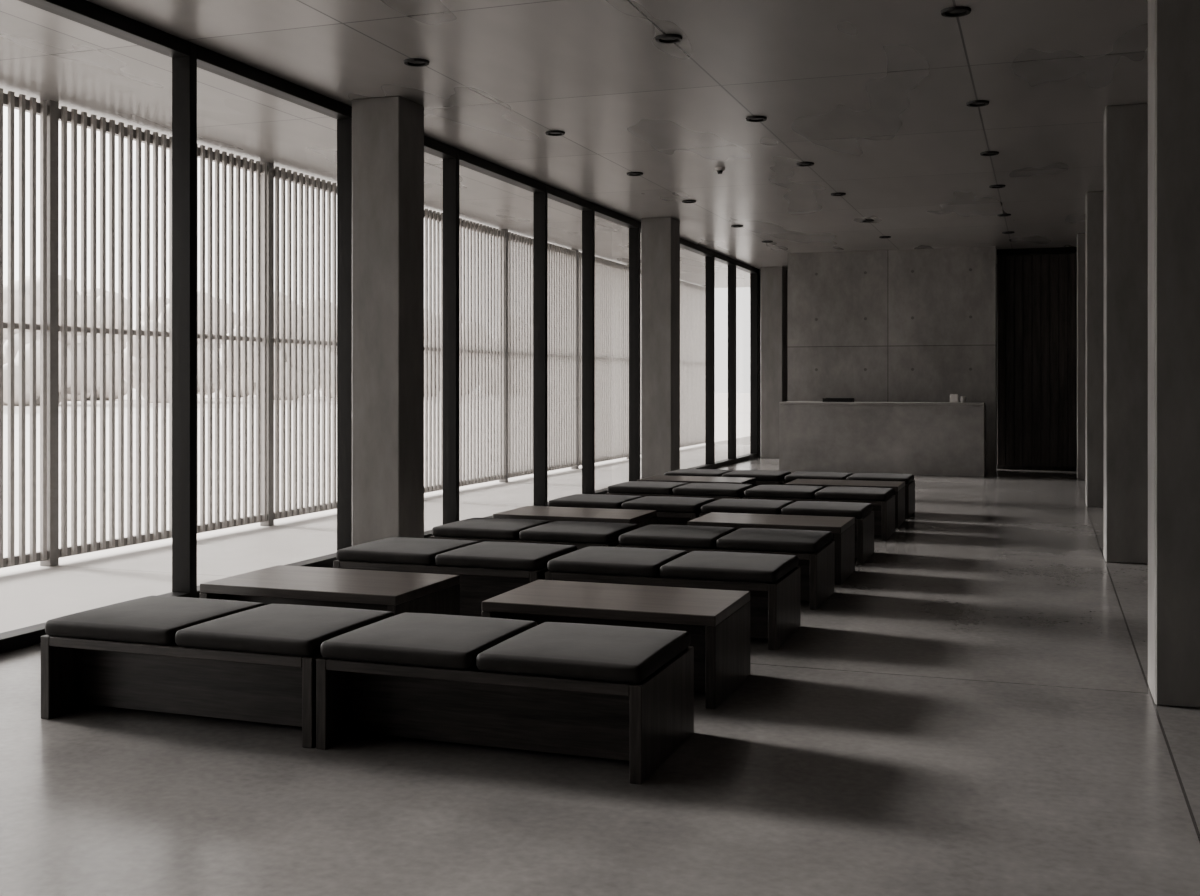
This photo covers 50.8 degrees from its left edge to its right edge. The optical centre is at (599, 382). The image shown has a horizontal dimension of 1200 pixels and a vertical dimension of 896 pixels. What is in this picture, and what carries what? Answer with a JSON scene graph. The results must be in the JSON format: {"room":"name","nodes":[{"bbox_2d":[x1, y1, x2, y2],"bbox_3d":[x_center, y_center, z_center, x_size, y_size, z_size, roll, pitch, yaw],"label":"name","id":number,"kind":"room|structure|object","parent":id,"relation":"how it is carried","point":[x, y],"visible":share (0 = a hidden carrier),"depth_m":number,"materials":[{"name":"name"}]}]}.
{"room":"lobby waiting area","nodes":[
{"label":"lobby waiting area","id":0,"kind":"room"},
{"bbox_2d":[0,0,1147,287],"bbox_3d":[1.570,-2.310,11.107,10.800,0.300,34.000,0,0,19],"label":"ceiling","id":1,"kind":"structure","parent":0,"point":[875,94],"depth_m":9.53,"materials":[{"name":"concrete"}]},
{"bbox_2d":[404,58,428,66],"bbox_3d":[-1.232,-2.152,8.488,0.172,0.016,0.172,0,0,19],"label":"recessed light","id":2,"kind":"object","parent":1,"relation":"in","point":[417,61],"visible":1,"depth_m":8.47,"materials":[{"name":"black metal"}]},
{"bbox_2d":[545,130,564,135],"bbox_3d":[-0.387,-2.152,10.894,0.172,0.016,0.172,0,0,19],"label":"recessed light","id":3,"kind":"object","parent":1,"relation":"in","point":[552,132],"visible":1,"depth_m":10.86,"materials":[{"name":"black metal"}]},
{"bbox_2d":[627,172,642,175],"bbox_3d":[0.359,-2.152,13.017,0.172,0.016,0.172,0,0,19],"label":"recessed light","id":4,"kind":"object","parent":1,"relation":"in","point":[628,173],"visible":1,"depth_m":12.98,"materials":[{"name":"black metal"}]},
{"bbox_2d":[655,34,681,43],"bbox_3d":[0.430,-2.152,7.904,0.172,0.016,0.172,0,0,19],"label":"recessed light","id":5,"kind":"object","parent":1,"relation":"in","point":[666,38],"visible":1,"depth_m":7.90,"materials":[{"name":"black metal"}]},
{"bbox_2d":[682,200,695,202],"bbox_3d":[1.055,-2.152,14.998,0.172,0.016,0.172,0,0,19],"label":"recessed light","id":6,"kind":"object","parent":1,"relation":"in","point":[683,201],"visible":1,"depth_m":14.94,"materials":[{"name":"black metal"}]},
{"bbox_2d":[715,167,724,173],"bbox_3d":[1.203,-2.130,12.688,0.110,0.060,0.110,0,0,19],"label":"smoke detector","id":7,"kind":"object","parent":1,"relation":"attached to","point":[719,170],"visible":1,"depth_m":12.66,"materials":[{"name":"white plastic"}]},
{"bbox_2d":[746,116,766,121],"bbox_3d":[1.275,-2.152,10.310,0.172,0.016,0.172,0,0,19],"label":"recessed light","id":8,"kind":"object","parent":1,"relation":"in","point":[754,118],"visible":1,"depth_m":10.29,"materials":[{"name":"black metal"}]},
{"bbox_2d":[797,162,813,165],"bbox_3d":[2.021,-2.152,12.433,0.172,0.016,0.172,0,0,19],"label":"recessed light","id":9,"kind":"object","parent":1,"relation":"in","point":[799,163],"visible":1,"depth_m":12.40,"materials":[{"name":"black metal"}]},
{"bbox_2d":[831,192,845,195],"bbox_3d":[2.717,-2.152,14.414,0.172,0.016,0.172,0,0,19],"label":"recessed light","id":10,"kind":"object","parent":1,"relation":"in","point":[838,193],"visible":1,"depth_m":14.38,"materials":[{"name":"black metal"}]},
{"bbox_2d":[861,219,873,221],"bbox_3d":[3.545,-2.152,16.773,0.172,0.016,0.172,0,0,19],"label":"recessed light","id":11,"kind":"object","parent":1,"relation":"in","point":[865,220],"visible":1,"depth_m":16.72,"materials":[{"name":"black metal"}]},
{"bbox_2d":[941,6,970,16],"bbox_3d":[2.064,-2.152,7.330,0.172,0.016,0.172,0,0,19],"label":"recessed light","id":12,"kind":"object","parent":1,"relation":"in","point":[960,11],"visible":1,"depth_m":7.32,"materials":[{"name":"black metal"}]},
{"bbox_2d":[966,100,988,106],"bbox_3d":[2.909,-2.152,9.736,0.172,0.016,0.172,0,0,19],"label":"recessed light","id":13,"kind":"object","parent":1,"relation":"in","point":[976,103],"visible":1,"depth_m":9.73,"materials":[{"name":"black metal"}]},
{"bbox_2d":[980,151,998,155],"bbox_3d":[3.655,-2.152,11.859,0.172,0.016,0.172,0,0,19],"label":"recessed light","id":14,"kind":"object","parent":1,"relation":"in","point":[987,153],"visible":1,"depth_m":11.85,"materials":[{"name":"black metal"}]},
{"bbox_2d":[989,185,1005,187],"bbox_3d":[4.351,-2.152,13.840,0.172,0.016,0.172,0,0,19],"label":"recessed light","id":15,"kind":"object","parent":1,"relation":"in","point":[990,186],"visible":1,"depth_m":13.82,"materials":[{"name":"black metal"}]},
{"bbox_2d":[997,214,1010,216],"bbox_3d":[5.179,-2.152,16.199,0.172,0.016,0.172,0,0,19],"label":"recessed light","id":16,"kind":"object","parent":1,"relation":"in","point":[1000,215],"visible":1,"depth_m":16.18,"materials":[{"name":"black metal"}]},
{"bbox_2d":[997,247,1076,255],"bbox_3d":[7.207,-2.115,20.246,1.620,0.090,0.140,0,0,19],"label":"trim","id":17,"kind":"structure","parent":1,"relation":"attached to","point":[1058,250],"depth_m":20.25,"materials":[{"name":"brown metal"}]},
{"bbox_2d":[0,444,1199,895],"bbox_3d":[1.570,1.500,11.107,10.800,0.200,34.000,0,0,19],"label":"floor","id":18,"kind":"structure","parent":0,"point":[972,710],"depth_m":4.58,"materials":[{"name":"concrete"}]},
{"bbox_2d":[0,88,47,567],"bbox_3d":[-4.713,-0.380,8.296,0.108,3.560,2.880,0,0,19],"label":"screen","id":19,"kind":"object","parent":18,"relation":"on","point":[9,100],"visible":1,"depth_m":9.37,"materials":[{"name":"grey metal"}]},
{"bbox_2d":[40,100,266,565],"bbox_3d":[-3.759,-0.380,11.013,0.108,3.560,2.880,0,0,19],"label":"screen","id":20,"kind":"object","parent":18,"relation":"on","point":[55,114],"visible":0.91,"depth_m":10.59,"materials":[{"name":"grey metal"}]},
{"bbox_2d":[41,635,321,747],"bbox_3d":[-1.603,1.228,5.386,1.306,0.345,0.700,0,0,19],"label":"bench","id":21,"kind":"object","parent":18,"relation":"on","point":[76,673],"visible":0.53,"depth_m":5.23,"materials":[{"name":"brown wood"}]},
{"bbox_2d":[45,595,264,644],"bbox_3d":[-1.913,1.015,5.491,0.648,0.080,0.695,0,0,19],"label":"cushion","id":22,"kind":"object","parent":21,"relation":"on","point":[152,619],"visible":0.8,"depth_m":5.28,"materials":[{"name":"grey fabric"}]},
{"bbox_2d":[175,604,394,656],"bbox_3d":[-1.296,1.015,5.275,0.648,0.080,0.695,0,0,19],"label":"cushion","id":23,"kind":"object","parent":21,"relation":"on","point":[283,629],"visible":0.88,"depth_m":5.06,"materials":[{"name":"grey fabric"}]},
{"bbox_2d":[260,162,336,525],"bbox_3d":[-2.804,-0.380,13.730,0.108,3.560,2.880,0,0,19],"label":"screen","id":24,"kind":"object","parent":18,"relation":"on","point":[272,172],"visible":0.44,"depth_m":12.89,"materials":[{"name":"grey metal"}]},
{"bbox_2d":[200,565,459,614],"bbox_3d":[-1.363,1.200,6.441,1.100,0.400,0.690,0,0,19],"label":"coffee table","id":25,"kind":"object","parent":18,"relation":"on","point":[397,593],"visible":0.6,"depth_m":6.30,"materials":[{"name":"brown wood"}]},
{"bbox_2d":[352,96,423,545],"bbox_3d":[-1.633,-0.380,9.758,0.410,3.560,0.410,0,0,19],"label":"column","id":26,"kind":"structure","parent":18,"relation":"on","point":[388,132],"depth_m":9.58,"materials":[{"name":"concrete"}]},
{"bbox_2d":[333,560,547,616],"bbox_3d":[-0.852,1.228,7.613,1.306,0.345,0.700,0,0,19],"label":"bench","id":27,"kind":"object","parent":18,"relation":"on","point":[477,585],"visible":0.27,"depth_m":7.36,"materials":[{"name":"brown wood"}]},
{"bbox_2d":[336,537,478,564],"bbox_3d":[-1.161,1.015,7.719,0.648,0.080,0.695,0,0,19],"label":"cushion","id":28,"kind":"object","parent":27,"relation":"on","point":[398,550],"visible":0.84,"depth_m":7.48,"materials":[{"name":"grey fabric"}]},
{"bbox_2d":[435,541,577,570],"bbox_3d":[-0.545,1.015,7.503,0.648,0.080,0.695,0,0,19],"label":"cushion","id":29,"kind":"object","parent":27,"relation":"on","point":[486,554],"visible":0.84,"depth_m":7.26,"materials":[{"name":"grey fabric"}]},
{"bbox_2d":[424,208,504,492],"bbox_3d":[-1.850,-0.380,16.448,0.108,3.560,2.880,0,0,19],"label":"screen","id":30,"kind":"object","parent":18,"relation":"on","point":[466,227],"visible":0.59,"depth_m":16.81,"materials":[{"name":"grey metal"}]},
{"bbox_2d":[316,646,693,784],"bbox_3d":[-0.355,1.228,4.947,1.306,0.345,0.700,0,0,19],"label":"bench","id":31,"kind":"object","parent":18,"relation":"on","point":[643,723],"visible":0.73,"depth_m":4.77,"materials":[{"name":"brown wood"}]},
{"bbox_2d":[320,612,537,669],"bbox_3d":[-0.665,1.015,5.055,0.648,0.080,0.695,0,0,19],"label":"cushion","id":32,"kind":"object","parent":31,"relation":"on","point":[417,639],"visible":0.85,"depth_m":4.84,"materials":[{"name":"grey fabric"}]},
{"bbox_2d":[476,622,690,682],"bbox_3d":[-0.046,1.015,4.841,0.648,0.080,0.695,0,0,19],"label":"cushion","id":33,"kind":"object","parent":31,"relation":"on","point":[624,654],"visible":1,"depth_m":4.63,"materials":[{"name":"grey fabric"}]},
{"bbox_2d":[429,536,618,549],"bbox_3d":[-0.443,1.228,8.794,1.306,0.345,0.700,0,0,19],"label":"bench","id":34,"kind":"object","parent":18,"relation":"on","point":[612,544],"visible":0.19,"depth_m":8.43,"materials":[{"name":"brown wood"}]},
{"bbox_2d":[432,518,551,539],"bbox_3d":[-0.750,1.015,8.904,0.648,0.080,0.695,0,0,19],"label":"cushion","id":35,"kind":"object","parent":34,"relation":"on","point":[486,528],"visible":0.87,"depth_m":8.65,"materials":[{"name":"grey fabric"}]},
{"bbox_2d":[519,521,638,543],"bbox_3d":[-0.135,1.015,8.683,0.648,0.080,0.695,0,0,19],"label":"cushion","id":36,"kind":"object","parent":34,"relation":"on","point":[556,531],"visible":0.93,"depth_m":8.43,"materials":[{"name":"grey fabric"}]},
{"bbox_2d":[499,230,575,481],"bbox_3d":[-0.895,-0.380,19.165,0.108,3.560,2.880,0,0,19],"label":"screen","id":37,"kind":"object","parent":18,"relation":"on","point":[561,260],"visible":0.77,"depth_m":18.73,"materials":[{"name":"grey metal"}]},
{"bbox_2d":[493,506,656,527],"bbox_3d":[-0.186,1.200,9.790,1.100,0.400,0.690,0,0,19],"label":"coffee table","id":38,"kind":"object","parent":18,"relation":"on","point":[642,518],"visible":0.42,"depth_m":9.63,"materials":[{"name":"brown wood"}]},
{"bbox_2d":[571,250,628,468],"bbox_3d":[0.059,-0.380,21.882,0.108,3.560,2.880,0,0,19],"label":"screen","id":39,"kind":"object","parent":18,"relation":"on","point":[611,277],"visible":0.77,"depth_m":21.94,"materials":[{"name":"grey metal"}]},
{"bbox_2d":[482,580,749,708],"bbox_3d":[0.090,1.200,5.930,1.100,0.400,0.690,0,0,19],"label":"coffee table","id":40,"kind":"object","parent":18,"relation":"on","point":[717,621],"visible":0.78,"depth_m":5.74,"materials":[{"name":"brown wood"}]},
{"bbox_2d":[626,269,640,458],"bbox_3d":[1.014,-0.380,24.599,0.108,3.560,2.880,0,0,19],"label":"screen","id":41,"kind":"object","parent":18,"relation":"on","point":[640,269],"visible":0.03,"depth_m":23.75,"materials":[{"name":"grey metal"}]},
{"bbox_2d":[641,217,679,478],"bbox_3d":[0.799,-0.380,16.683,0.410,3.560,0.410,0,0,19],"label":"column","id":42,"kind":"structure","parent":18,"relation":"on","point":[660,236],"depth_m":16.50,"materials":[{"name":"concrete"}]},
{"bbox_2d":[545,566,800,649],"bbox_3d":[0.423,1.228,7.165,1.306,0.345,0.700,0,0,19],"label":"bench","id":43,"kind":"object","parent":18,"relation":"on","point":[775,608],"visible":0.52,"depth_m":6.84,"materials":[{"name":"brown wood"}]},
{"bbox_2d":[547,546,687,576],"bbox_3d":[0.113,1.015,7.270,0.648,0.080,0.695,0,0,19],"label":"cushion","id":44,"kind":"object","parent":43,"relation":"on","point":[623,561],"visible":0.92,"depth_m":7.03,"materials":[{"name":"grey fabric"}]},
{"bbox_2d":[660,551,798,582],"bbox_3d":[0.732,1.015,7.060,0.648,0.080,0.695,0,0,19],"label":"cushion","id":45,"kind":"object","parent":43,"relation":"on","point":[702,565],"visible":1,"depth_m":6.82,"materials":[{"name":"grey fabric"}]},
{"bbox_2d":[606,492,744,499],"bbox_3d":[0.784,1.228,12.242,1.306,0.345,0.700,0,0,19],"label":"bench","id":46,"kind":"object","parent":18,"relation":"on","point":[608,493],"visible":0.18,"depth_m":11.88,"materials":[{"name":"brown wood"}]},
{"bbox_2d":[607,481,688,494],"bbox_3d":[0.478,1.015,12.353,0.648,0.080,0.695,0,0,19],"label":"cushion","id":47,"kind":"object","parent":46,"relation":"on","point":[635,487],"visible":0.86,"depth_m":12.08,"materials":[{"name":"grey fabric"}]},
{"bbox_2d":[672,483,753,496],"bbox_3d":[1.092,1.015,12.132,0.648,0.080,0.695,0,0,19],"label":"cushion","id":48,"kind":"object","parent":46,"relation":"on","point":[700,489],"visible":0.9,"depth_m":11.87,"materials":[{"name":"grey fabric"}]},
{"bbox_2d":[657,511,701,524],"bbox_3d":[0.277,1.228,10.767,1.306,0.345,0.700,0,0,19],"label":"bench","id":49,"kind":"object","parent":18,"relation":"on","point":[663,518],"visible":0.12,"depth_m":10.44,"materials":[{"name":"brown wood"}]},
{"bbox_2d":[548,494,641,508],"bbox_3d":[-0.032,1.015,10.872,0.648,0.080,0.695,0,0,19],"label":"cushion","id":50,"kind":"object","parent":49,"relation":"on","point":[576,500],"visible":0.72,"depth_m":10.62,"materials":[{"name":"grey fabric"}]},
{"bbox_2d":[621,496,715,512],"bbox_3d":[0.585,1.015,10.660,0.648,0.080,0.695,0,0,19],"label":"cushion","id":51,"kind":"object","parent":49,"relation":"on","point":[659,503],"visible":0.83,"depth_m":10.39,"materials":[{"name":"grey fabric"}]},
{"bbox_2d":[680,280,704,447],"bbox_3d":[1.968,-0.380,27.316,0.108,3.560,2.880,0,0,19],"label":"screen","id":52,"kind":"object","parent":18,"relation":"on","point":[692,296],"visible":0.53,"depth_m":27.28,"materials":[{"name":"grey metal"}]},
{"bbox_2d":[637,475,755,486],"bbox_3d":[1.014,1.200,13.205,1.100,0.400,0.690,0,0,19],"label":"coffee table","id":53,"kind":"object","parent":18,"relation":"on","point":[659,478],"visible":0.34,"depth_m":13.10,"materials":[{"name":"brown wood"}]},
{"bbox_2d":[616,541,834,609],"bbox_3d":[0.838,1.228,8.344,1.306,0.345,0.700,0,0,19],"label":"bench","id":54,"kind":"object","parent":18,"relation":"on","point":[817,568],"visible":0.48,"depth_m":8.01,"materials":[{"name":"brown wood"}]},
{"bbox_2d":[618,524,735,548],"bbox_3d":[0.529,1.015,8.453,0.648,0.080,0.695,0,0,19],"label":"cushion","id":55,"kind":"object","parent":54,"relation":"on","point":[687,536],"visible":0.86,"depth_m":8.20,"materials":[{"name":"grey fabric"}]},
{"bbox_2d":[716,528,832,552],"bbox_3d":[1.147,1.015,8.238,0.648,0.080,0.695,0,0,19],"label":"cushion","id":56,"kind":"object","parent":54,"relation":"on","point":[755,539],"visible":1,"depth_m":7.99,"materials":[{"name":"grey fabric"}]},
{"bbox_2d":[756,479,784,485],"bbox_3d":[1.427,1.228,14.072,1.306,0.345,0.700,0,0,19],"label":"bench","id":57,"kind":"object","parent":18,"relation":"on","point":[781,482],"visible":0.12,"depth_m":13.57,"materials":[{"name":"brown wood"}]},
{"bbox_2d":[664,469,732,476],"bbox_3d":[1.119,1.015,14.180,0.648,0.080,0.695,0,0,19],"label":"cushion","id":58,"kind":"object","parent":57,"relation":"on","point":[680,472],"visible":0.56,"depth_m":13.93,"materials":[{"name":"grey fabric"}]},
{"bbox_2d":[722,470,790,480],"bbox_3d":[1.735,1.015,13.964,0.648,0.080,0.695,0,0,19],"label":"cushion","id":59,"kind":"object","parent":57,"relation":"on","point":[760,475],"visible":0.73,"depth_m":13.70,"materials":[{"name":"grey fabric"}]},
{"bbox_2d":[688,512,854,584],"bbox_3d":[1.267,1.200,9.280,1.100,0.400,0.690,0,0,19],"label":"coffee table","id":60,"kind":"object","parent":18,"relation":"on","point":[842,528],"visible":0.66,"depth_m":9.07,"materials":[{"name":"brown wood"}]},
{"bbox_2d":[761,266,786,458],"bbox_3d":[3.252,-0.380,23.665,0.410,3.560,0.410,0,0,19],"label":"column","id":61,"kind":"structure","parent":18,"relation":"on","point":[773,279],"depth_m":23.48,"materials":[{"name":"concrete"}]},
{"bbox_2d":[699,511,873,563],"bbox_3d":[1.534,1.228,10.325,1.306,0.345,0.700,0,0,19],"label":"bench","id":62,"kind":"object","parent":18,"relation":"on","point":[864,527],"visible":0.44,"depth_m":9.98,"materials":[{"name":"brown wood"}]},
{"bbox_2d":[701,499,793,514],"bbox_3d":[1.224,1.015,10.431,0.648,0.080,0.695,0,0,19],"label":"cushion","id":63,"kind":"object","parent":62,"relation":"on","point":[751,506],"visible":0.79,"depth_m":10.18,"materials":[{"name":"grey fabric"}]},
{"bbox_2d":[781,501,872,518],"bbox_3d":[1.840,1.015,10.214,0.648,0.080,0.695,0,0,19],"label":"cushion","id":64,"kind":"object","parent":62,"relation":"on","point":[808,508],"visible":0.93,"depth_m":9.96,"materials":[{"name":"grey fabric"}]},
{"bbox_2d":[743,495,894,539],"bbox_3d":[2.051,1.228,11.797,1.306,0.345,0.700,0,0,19],"label":"bench","id":65,"kind":"object","parent":18,"relation":"on","point":[884,511],"visible":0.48,"depth_m":11.46,"materials":[{"name":"brown wood"}]},
{"bbox_2d":[744,485,823,498],"bbox_3d":[1.743,1.015,11.906,0.648,0.080,0.695,0,0,19],"label":"cushion","id":66,"kind":"object","parent":65,"relation":"on","point":[766,491],"visible":0.86,"depth_m":11.64,"materials":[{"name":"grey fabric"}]},
{"bbox_2d":[815,487,893,500],"bbox_3d":[2.360,1.015,11.691,0.648,0.080,0.695,0,0,19],"label":"cushion","id":67,"kind":"object","parent":65,"relation":"on","point":[832,493],"visible":1,"depth_m":11.42,"materials":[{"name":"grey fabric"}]},
{"bbox_2d":[785,479,904,527],"bbox_3d":[2.467,1.200,12.695,1.100,0.400,0.690,0,0,19],"label":"coffee table","id":68,"kind":"object","parent":18,"relation":"on","point":[898,486],"visible":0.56,"depth_m":12.50,"materials":[{"name":"brown wood"}]},
{"bbox_2d":[784,480,914,517],"bbox_3d":[2.694,1.228,13.627,1.306,0.345,0.700,0,0,19],"label":"bench","id":69,"kind":"object","parent":18,"relation":"on","point":[909,488],"visible":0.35,"depth_m":13.27,"materials":[{"name":"brown wood"}]},
{"bbox_2d":[784,472,852,481],"bbox_3d":[2.384,1.015,13.735,0.648,0.080,0.695,0,0,19],"label":"cushion","id":70,"kind":"object","parent":69,"relation":"on","point":[796,475],"visible":0.75,"depth_m":13.49,"materials":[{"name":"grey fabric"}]},
{"bbox_2d":[846,473,913,484],"bbox_3d":[3.001,1.015,13.516,0.648,0.080,0.695,0,0,19],"label":"cushion","id":71,"kind":"object","parent":69,"relation":"on","point":[907,478],"visible":0.78,"depth_m":13.27,"materials":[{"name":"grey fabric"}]},
{"bbox_2d":[779,402,985,475],"bbox_3d":[4.422,0.850,19.830,3.100,1.100,0.750,0,0,19],"label":"reception desk","id":72,"kind":"object","parent":18,"relation":"on","point":[915,438],"depth_m":19.46,"materials":[{"name":"concrete"}]},
{"bbox_2d":[823,398,853,401],"bbox_3d":[3.775,0.270,20.010,0.460,0.060,0.260,0,0,19],"label":"document tray","id":73,"kind":"object","parent":72,"relation":"on","point":[824,399],"visible":1,"depth_m":19.91,"materials":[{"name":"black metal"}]},
{"bbox_2d":[779,402,984,405],"bbox_3d":[4.380,0.323,19.712,3.100,0.045,0.500,0,0,19],"label":"countertop","id":74,"kind":"structure","parent":72,"relation":"on","point":[780,403],"depth_m":19.45,"materials":[{"name":"concrete"}]},
{"bbox_2d":[949,394,958,402],"bbox_3d":[5.407,0.235,19.299,0.130,0.130,0.100,0,0,19],"label":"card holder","id":75,"kind":"object","parent":72,"relation":"on","point":[954,398],"visible":1,"depth_m":19.28,"materials":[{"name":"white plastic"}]},
{"bbox_2d":[961,396,965,402],"bbox_3d":[5.540,0.253,19.273,0.080,0.095,0.080,0,0,19],"label":"cup","id":76,"kind":"object","parent":72,"relation":"on","point":[963,398],"visible":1,"depth_m":19.24,"materials":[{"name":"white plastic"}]},
{"bbox_2d":[997,253,1076,470],"bbox_3d":[7.230,-0.380,20.312,1.620,3.560,0.120,0,0,19],"label":"door","id":77,"kind":"structure","parent":18,"relation":"on","point":[1037,293],"depth_m":20.32,"materials":[{"name":"black wood"}]},
{"bbox_2d":[1077,233,1084,479],"bbox_3d":[7.193,-0.380,18.359,0.496,3.560,0.410,0,0,19],"label":"column","id":78,"kind":"structure","parent":18,"relation":"on","point":[1080,236],"depth_m":18.23,"materials":[{"name":"concrete"}]},
{"bbox_2d":[1085,191,1102,506],"bbox_3d":[5.801,-0.380,14.396,0.496,3.560,0.410,0,0,19],"label":"column","id":79,"kind":"structure","parent":18,"relation":"on","point":[1093,200],"depth_m":14.26,"materials":[{"name":"concrete"}]},
{"bbox_2d":[1103,103,1147,563],"bbox_3d":[4.243,-0.380,9.962,0.496,3.560,0.410,0,0,19],"label":"column","id":80,"kind":"structure","parent":18,"relation":"on","point":[1125,127],"depth_m":9.80,"materials":[{"name":"concrete"}]},
{"bbox_2d":[1148,0,1199,708],"bbox_3d":[2.709,-0.380,5.593,0.496,3.560,0.410,0,0,19],"label":"column","id":81,"kind":"structure","parent":18,"relation":"on","point":[1173,25],"depth_m":5.46,"materials":[{"name":"concrete"}]},
{"bbox_2d":[758,269,760,456],"bbox_3d":[-1.895,-0.380,10.205,0.140,3.560,30.000,0,0,19],"label":"wall","id":82,"kind":"structure","parent":0,"point":[759,270],"depth_m":24.02,"materials":[{"name":"concrete"}]},
{"bbox_2d":[0,0,196,652],"bbox_3d":[-2.992,-0.380,7.082,0.140,3.560,2.140,0,0,19],"label":"window","id":83,"kind":"structure","parent":82,"relation":"in","point":[183,53],"depth_m":8.02,"materials":[{"name":"brown metal"}]},
{"bbox_2d":[197,45,351,597],"bbox_3d":[-2.308,-0.380,9.030,0.140,3.560,1.990,0,0,19],"label":"window","id":84,"kind":"structure","parent":82,"relation":"in","point":[208,60],"depth_m":9.89,"materials":[{"name":"brown metal"}]},
{"bbox_2d":[424,136,458,537],"bbox_3d":[-1.671,-0.380,10.842,0.140,3.560,1.850,0,0,19],"label":"window","id":85,"kind":"structure","parent":82,"relation":"in","point":[449,154],"depth_m":11.64,"materials":[{"name":"brown metal"}]},
{"bbox_2d":[459,150,547,517],"bbox_3d":[-1.000,-0.380,12.752,0.140,3.560,2.200,0,0,19],"label":"window","id":86,"kind":"structure","parent":82,"relation":"in","point":[539,189],"depth_m":13.72,"materials":[{"name":"brown metal"}]},
{"bbox_2d":[548,185,594,493],"bbox_3d":[-0.382,-0.380,14.512,0.140,3.560,1.530,0,0,19],"label":"window","id":87,"kind":"structure","parent":82,"relation":"in","point":[587,208],"depth_m":15.17,"materials":[{"name":"brown metal"}]},
{"bbox_2d":[595,204,639,494],"bbox_3d":[0.173,-0.380,16.092,0.140,3.560,1.820,0,0,19],"label":"window","id":88,"kind":"structure","parent":82,"relation":"in","point":[633,225],"depth_m":16.88,"materials":[{"name":"brown metal"}]},
{"bbox_2d":[680,238,714,468],"bbox_3d":[1.469,-0.380,19.781,0.140,3.560,2.100,0,0,19],"label":"window","id":89,"kind":"structure","parent":82,"relation":"in","point":[709,255],"depth_m":20.71,"materials":[{"name":"brown metal"}]},
{"bbox_2d":[715,252,735,467],"bbox_3d":[2.074,-0.380,21.503,0.140,3.560,1.550,0,0,19],"label":"window","id":90,"kind":"structure","parent":82,"relation":"in","point":[731,263],"depth_m":22.16,"materials":[{"name":"brown metal"}]},
{"bbox_2d":[736,260,757,462],"bbox_3d":[2.629,-0.380,23.083,0.140,3.560,1.800,0,0,19],"label":"window","id":91,"kind":"structure","parent":82,"relation":"in","point":[753,271],"depth_m":23.86,"materials":[{"name":"brown metal"}]},
{"bbox_2d":[787,246,996,471],"bbox_3d":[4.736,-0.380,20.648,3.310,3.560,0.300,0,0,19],"label":"wall","id":92,"kind":"structure","parent":0,"point":[901,325],"depth_m":20.47,"materials":[{"name":"concrete"}]},
{"label":"outside","id":93,"kind":"structure","parent":0,"visible":0},
{"bbox_2d":[3,391,749,556],"bbox_3d":[-64.150,1.625,70.229,152.400,0.350,270.000,0,0,19],"label":"ground","id":94,"kind":"structure","parent":93,"point":[721,399],"depth_m":24.60,"materials":[{"name":"white"}]},
{"bbox_2d":[3,275,107,405],"bbox_3d":[-37.278,-2.535,82.262,8.970,9.194,7.097,0,0,22],"label":"tree","id":95,"kind":"object","parent":94,"relation":"on","point":[5,287],"visible":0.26,"depth_m":80.61,"materials":[{"name":"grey plant"}]},
{"bbox_2d":[67,288,126,400],"bbox_3d":[-43.293,-3.235,105.845,8.690,9.850,9.028,0,0,19],"label":"tree","id":96,"kind":"object","parent":94,"relation":"on","point":[98,289],"visible":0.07,"depth_m":104.32,"materials":[{"name":"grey plant"}]},
{"bbox_2d":[124,291,221,402],"bbox_3d":[-31.737,-2.415,94.490,8.131,9.081,8.479,0,0,19],"label":"tree","id":97,"kind":"object","parent":94,"relation":"on","point":[159,319],"visible":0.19,"depth_m":91.90,"materials":[{"name":"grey plant"}]},
{"bbox_2d":[142,296,235,394],"bbox_3d":[-38.359,-3.330,118.311,7.210,9.560,8.050,0,0,19],"label":"tree","id":98,"kind":"object","parent":94,"relation":"on","point":[159,298],"visible":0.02,"depth_m":116.49,"materials":[{"name":"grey plant"}]},
{"bbox_2d":[220,348,255,396],"bbox_3d":[-34.842,-3.410,130.752,8.195,10.007,9.494,0,0,19],"label":"tree","id":99,"kind":"object","parent":94,"relation":"on","point":[220,348],"visible":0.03,"depth_m":127.37,"materials":[{"name":"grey plant"}]},
{"bbox_2d":[220,291,326,399],"bbox_3d":[-27.269,-3.079,107.260,8.133,9.479,10.023,0,0,19],"label":"tree","id":100,"kind":"object","parent":94,"relation":"on","point":[274,291],"visible":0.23,"depth_m":105.65,"materials":[{"name":"green plant"}]},
{"bbox_2d":[303,297,336,397],"bbox_3d":[-24.051,-3.006,119.441,8.191,9.899,9.606,0,0,19],"label":"tree","id":101,"kind":"object","parent":94,"relation":"on","point":[315,297],"visible":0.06,"depth_m":116.26,"materials":[{"name":"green plant"}]},
{"bbox_2d":[424,308,432,396],"bbox_3d":[-18.692,-3.031,132.262,8.916,9.806,6.819,0,0,19],"label":"tree","id":102,"kind":"object","parent":94,"relation":"on","point":[424,308],"visible":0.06,"depth_m":129.89,"materials":[{"name":"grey plant"}]},
{"bbox_2d":[472,321,492,391],"bbox_3d":[-16.210,-3.208,145.099,7.959,9.317,7.925,0,0,19],"label":"tree","id":103,"kind":"object","parent":94,"relation":"on","point":[472,321],"visible":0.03,"depth_m":142.37,"materials":[{"name":"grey plant"}]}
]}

